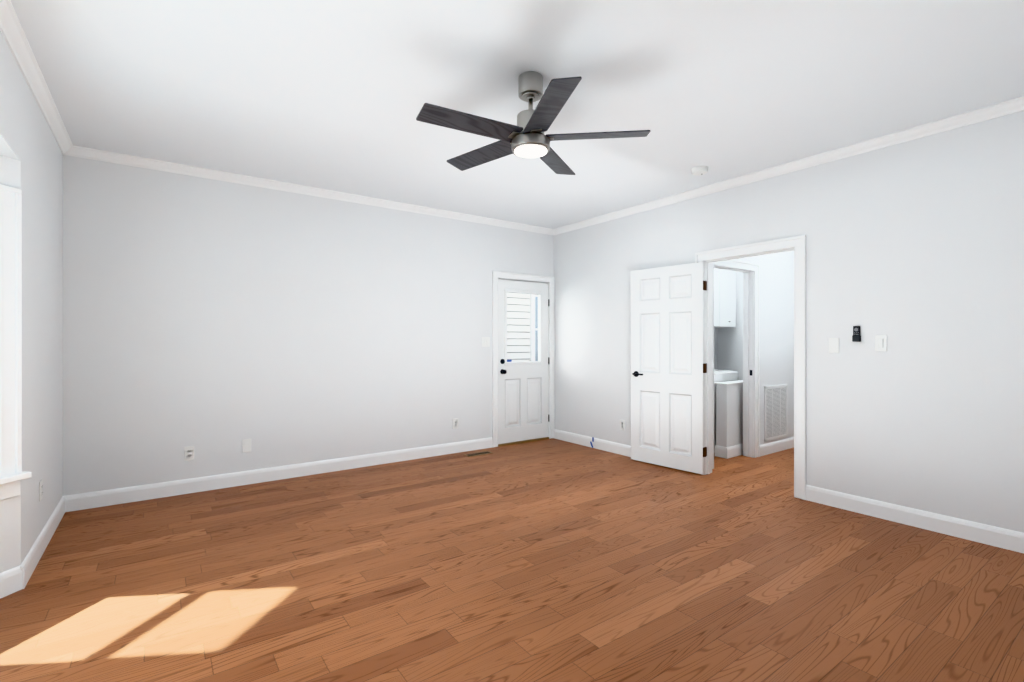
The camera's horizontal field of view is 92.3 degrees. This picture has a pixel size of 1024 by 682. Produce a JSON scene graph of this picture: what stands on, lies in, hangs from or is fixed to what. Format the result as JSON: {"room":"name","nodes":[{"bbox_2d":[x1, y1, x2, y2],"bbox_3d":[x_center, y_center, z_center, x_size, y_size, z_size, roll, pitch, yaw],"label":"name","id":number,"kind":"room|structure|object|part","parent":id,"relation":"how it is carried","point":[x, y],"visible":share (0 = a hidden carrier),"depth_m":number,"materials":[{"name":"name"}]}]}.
{"room":"empty living room","nodes":[
{"label":"empty living room","id":0,"kind":"room"},
{"bbox_2d":[0,155,20,572],"bbox_3d":[-2.699,-0.090,2.064,0.160,2.740,0.999,0,0,9],"label":"wall","id":1,"kind":"structure","parent":0,"point":[10,508],"depth_m":2.50,"materials":[{"name":"paint"}]},
{"bbox_2d":[0,184,31,499],"bbox_3d":[-2.661,0.007,2.129,0.215,1.571,0.884,0,0,9],"label":"window","id":2,"kind":"structure","parent":1,"relation":"in","point":[12,474],"depth_m":2.49,"materials":[{"name":"white paint"}]},
{"bbox_2d":[0,31,62,563],"bbox_3d":[-1.757,-0.090,1.322,0.160,2.740,6.020,0,0,-36],"label":"wall","id":3,"kind":"structure","parent":0,"point":[28,140],"depth_m":2.90,"materials":[{"name":"paint"}]},
{"bbox_2d":[0,495,67,598],"bbox_3d":[-2.993,1.220,2.655,0.636,0.121,2.030,0,0,-36],"label":"baseboard","id":4,"kind":"structure","parent":3,"relation":"attached to","point":[15,579],"depth_m":2.71,"materials":[{"name":"white paint"}]},
{"bbox_2d":[0,0,75,156],"bbox_3d":[-1.667,-1.427,1.387,0.062,0.066,5.700,0,0,-36],"label":"crown molding","id":5,"kind":"structure","parent":3,"relation":"attached to","point":[13,34],"depth_m":2.61,"materials":[{"name":"white paint"}]},
{"bbox_2d":[39,479,42,500],"bbox_3d":[-2.841,0.900,2.969,0.009,0.117,0.072,0,0,-36],"label":"electrical outlet","id":6,"kind":"object","parent":3,"relation":"attached to","point":[40,490],"visible":0.96,"depth_m":2.96,"materials":[{"name":"white plastic"}]},
{"bbox_2d":[63,155,553,495],"bbox_3d":[-1.468,-0.090,5.143,5.100,2.740,0.160,0,0,-36],"label":"wall","id":7,"kind":"structure","parent":0,"point":[214,323],"depth_m":4.45,"materials":[{"name":"paint"}]},
{"bbox_2d":[184,446,193,460],"bbox_3d":[-2.716,0.945,4.139,0.072,0.117,0.009,0,0,-36],"label":"electrical outlet","id":8,"kind":"object","parent":7,"relation":"attached to","point":[188,452],"visible":1,"depth_m":4.14,"materials":[{"name":"white plastic"}]},
{"bbox_2d":[242,439,250,452],"bbox_3d":[-2.368,0.935,4.391,0.072,0.117,0.008,0,0,-36],"label":"electrical outlet","id":9,"kind":"object","parent":7,"relation":"attached to","point":[246,445],"visible":1,"depth_m":4.39,"materials":[{"name":"white plastic"}]},
{"bbox_2d":[68,437,492,511],"bbox_3d":[-1.797,1.220,4.799,3.845,0.121,0.015,0,0,-36],"label":"baseboard","id":10,"kind":"structure","parent":7,"relation":"attached to","point":[82,501],"depth_m":4.43,"materials":[{"name":"white paint"}]},
{"bbox_2d":[76,146,551,234],"bbox_3d":[-1.383,-1.427,5.068,4.650,0.066,0.062,0,0,-36],"label":"crown molding","id":11,"kind":"structure","parent":7,"relation":"attached to","point":[82,152],"depth_m":4.53,"materials":[{"name":"white paint"}]},
{"bbox_2d":[453,418,457,428],"bbox_3d":[-0.648,0.945,5.630,0.072,0.117,0.009,0,0,-36],"label":"electrical outlet","id":12,"kind":"object","parent":7,"relation":"attached to","point":[455,423],"visible":1,"depth_m":5.63,"materials":[{"name":"white plastic"}]},
{"bbox_2d":[492,271,553,446],"bbox_3d":[0.104,0.217,6.281,0.971,2.125,0.214,0,0,-36],"label":"door frame","id":13,"kind":"structure","parent":7,"relation":"attached to","point":[500,275],"depth_m":6.14,"materials":[{"name":"white paint"}]},
{"bbox_2d":[498,279,548,443],"bbox_3d":[0.160,0.253,6.211,0.814,2.006,0.123,0,0,-36],"label":"door","id":14,"kind":"structure","parent":7,"relation":"in","point":[522,401],"depth_m":6.21,"materials":[{"name":"white paint"}]},
{"bbox_3d":[0.190,0.255,6.202,0.774,1.600,0.073,0,0,-36],"label":"door exterior hardware","id":15,"kind":"part","parent":14,"relation":"part of","materials":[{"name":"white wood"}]},
{"bbox_2d":[0,438,1023,681],"bbox_3d":[1.280,1.340,3.487,9.300,0.120,6.060,0,0,-36],"label":"floor","id":16,"kind":"structure","parent":0,"point":[551,560],"depth_m":2.59,"materials":[{"name":"brown wood"}]},
{"bbox_2d":[465,451,491,456],"bbox_3d":[-0.379,1.277,5.565,0.320,0.005,0.116,0,0,-36],"label":"floor vent","id":17,"kind":"object","parent":16,"relation":"in","point":[478,454],"visible":1,"depth_m":5.54,"materials":[{"name":"brown metal"}]},
{"bbox_2d":[714,370,737,452],"bbox_3d":[2.197,0.741,5.896,0.685,1.079,0.693,0,0,-36],"label":"washer","id":18,"kind":"object","parent":16,"relation":"on","point":[723,375],"visible":0.08,"depth_m":5.61,"materials":[{"name":"white"}]},
{"bbox_2d":[11,0,1023,228],"bbox_3d":[1.620,-1.535,3.733,8.460,0.150,6.060,0,0,-36],"label":"ceiling","id":19,"kind":"structure","parent":0,"point":[334,95],"depth_m":2.78,"materials":[{"name":"paint"}]},
{"bbox_2d":[416,71,649,174],"bbox_3d":[0.071,-1.254,2.720,1.223,0.412,1.244,0,0,-36],"label":"ceiling fan","id":20,"kind":"object","parent":19,"relation":"hanging from","point":[525,137],"visible":1,"depth_m":2.64,"materials":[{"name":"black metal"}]},
{"bbox_2d":[691,166,707,175],"bbox_3d":[1.591,-1.439,4.168,0.136,0.042,0.136,0,0,-36],"label":"smoke detector","id":21,"kind":"object","parent":19,"relation":"attached to","point":[699,170],"visible":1,"depth_m":4.13,"materials":[{"name":"white plastic"}]},
{"bbox_2d":[714,328,717,369],"bbox_3d":[2.079,-0.090,6.320,2.030,2.740,0.120,0,0,-36],"label":"wall","id":22,"kind":"structure","parent":0,"point":[715,329],"depth_m":6.77,"materials":[{"name":"paint"}]},
{"bbox_2d":[714,268,721,327],"bbox_3d":[2.376,-0.600,6.257,0.382,0.840,0.330,0,0,-36],"label":"upper cabinet","id":23,"kind":"object","parent":22,"relation":"attached to","point":[717,272],"depth_m":6.22,"materials":[{"name":"white paint"}]},
{"bbox_2d":[722,270,735,327],"bbox_3d":[2.693,-0.600,6.486,0.400,0.840,0.330,0,0,-36],"label":"upper cabinet","id":24,"kind":"object","parent":22,"relation":"attached to","point":[724,298],"depth_m":6.36,"materials":[{"name":"white paint"}]},
{"bbox_2d":[715,380,742,458],"bbox_3d":[2.528,0.871,5.578,0.570,0.818,0.150,0,0,-36],"label":"wall","id":25,"kind":"structure","parent":0,"point":[729,419],"depth_m":5.44,"materials":[{"name":"paint"}]},
{"bbox_2d":[718,272,742,380],"bbox_3d":[3.155,-0.090,6.461,0.120,2.740,0.890,0,0,-36],"label":"wall","id":26,"kind":"structure","parent":0,"point":[728,348],"depth_m":6.58,"materials":[{"name":"paint"}]},
{"bbox_2d":[736,251,793,444],"bbox_3d":[3.142,-0.090,5.829,3.180,2.740,0.120,0,0,-36],"label":"wall","id":27,"kind":"structure","parent":0,"point":[777,319],"depth_m":5.71,"materials":[{"name":"paint"}]},
{"bbox_2d":[712,259,759,468],"bbox_3d":[2.305,0.213,5.211,0.962,2.134,0.144,0,0,-36],"label":"door frame","id":28,"kind":"structure","parent":27,"relation":"attached to","point":[750,271],"depth_m":5.42,"materials":[{"name":"white paint"}]},
{"bbox_2d":[764,384,787,440],"bbox_3d":[3.055,0.820,5.685,0.530,0.620,0.012,0,0,-36],"label":"air vent","id":29,"kind":"object","parent":27,"relation":"in","point":[775,411],"visible":1,"depth_m":5.67,"materials":[{"name":"white metal"}]},
{"bbox_2d":[760,437,793,455],"bbox_3d":[3.550,1.220,6.041,2.030,0.121,0.015,0,0,-36],"label":"baseboard","id":30,"kind":"structure","parent":27,"relation":"attached to","point":[772,447],"depth_m":5.67,"materials":[{"name":"white paint"}]},
{"bbox_2d":[554,110,1023,532],"bbox_3d":[2.263,-0.090,4.227,0.120,2.740,6.010,0,0,-36],"label":"wall","id":31,"kind":"structure","parent":0,"point":[915,251],"depth_m":3.53,"materials":[{"name":"paint"}]},
{"bbox_2d":[554,429,630,456],"bbox_3d":[1.164,1.220,5.634,0.015,0.121,2.122,0,0,-36],"label":"baseboard","id":32,"kind":"structure","parent":31,"relation":"attached to","point":[622,449],"depth_m":5.87,"materials":[{"name":"white paint"}]},
{"bbox_2d":[620,419,624,430],"bbox_3d":[1.242,0.945,5.532,0.009,0.117,0.072,0,0,-36],"label":"electrical outlet","id":33,"kind":"object","parent":31,"relation":"attached to","point":[622,424],"visible":1,"depth_m":5.53,"materials":[{"name":"white plastic"}]},
{"bbox_2d":[631,262,705,473],"bbox_3d":[1.542,0.259,4.975,0.177,2.018,0.817,0,0,-36],"label":"door","id":34,"kind":"structure","parent":31,"relation":"in","point":[668,367],"depth_m":4.94,"materials":[{"name":"white paint"}]},
{"bbox_2d":[695,235,805,499],"bbox_3d":[2.121,0.213,4.403,0.144,2.134,0.998,0,0,-36],"label":"door frame","id":35,"kind":"structure","parent":31,"relation":"attached to","point":[796,245],"depth_m":4.03,"materials":[{"name":"white paint"}]},
{"bbox_2d":[552,96,1023,234],"bbox_3d":[2.192,-1.427,4.170,0.062,0.066,5.700,0,0,-36],"label":"crown molding","id":36,"kind":"structure","parent":31,"relation":"attached to","point":[1014,105],"depth_m":3.79,"materials":[{"name":"white paint"}]},
{"bbox_2d":[829,338,838,352],"bbox_3d":[2.489,0.035,3.805,0.008,0.117,0.072,0,0,-36],"label":"switch plate","id":37,"kind":"object","parent":31,"relation":"attached to","point":[833,345],"visible":1,"depth_m":3.80,"materials":[{"name":"white plastic"}]},
{"bbox_2d":[852,326,860,341],"bbox_3d":[2.574,-0.054,3.675,0.022,0.118,0.052,0,0,-36],"label":"remote","id":38,"kind":"object","parent":31,"relation":"attached to","point":[856,336],"visible":1,"depth_m":3.67,"materials":[{"name":"grey plastic"}]},
{"bbox_2d":[875,335,886,350],"bbox_3d":[2.664,0.015,3.555,0.014,0.117,0.072,0,0,-36],"label":"dimmer switch","id":39,"kind":"object","parent":31,"relation":"attached to","point":[880,342],"visible":1,"depth_m":3.55,"materials":[{"name":"white plastic"}]},
{"bbox_2d":[805,485,1023,552],"bbox_3d":[3.114,1.220,2.931,0.015,0.121,2.552,0,0,-36],"label":"baseboard","id":40,"kind":"structure","parent":31,"relation":"attached to","point":[1012,540],"depth_m":3.36,"materials":[{"name":"white paint"}]},
{"label":"outside","id":41,"kind":"structure","parent":0,"visible":0},
{"bbox_2d":[507,293,537,361],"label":"window","id":42,"kind":"structure","parent":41,"point":[515,322],"depth_m":9.13,"materials":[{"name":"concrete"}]}
]}

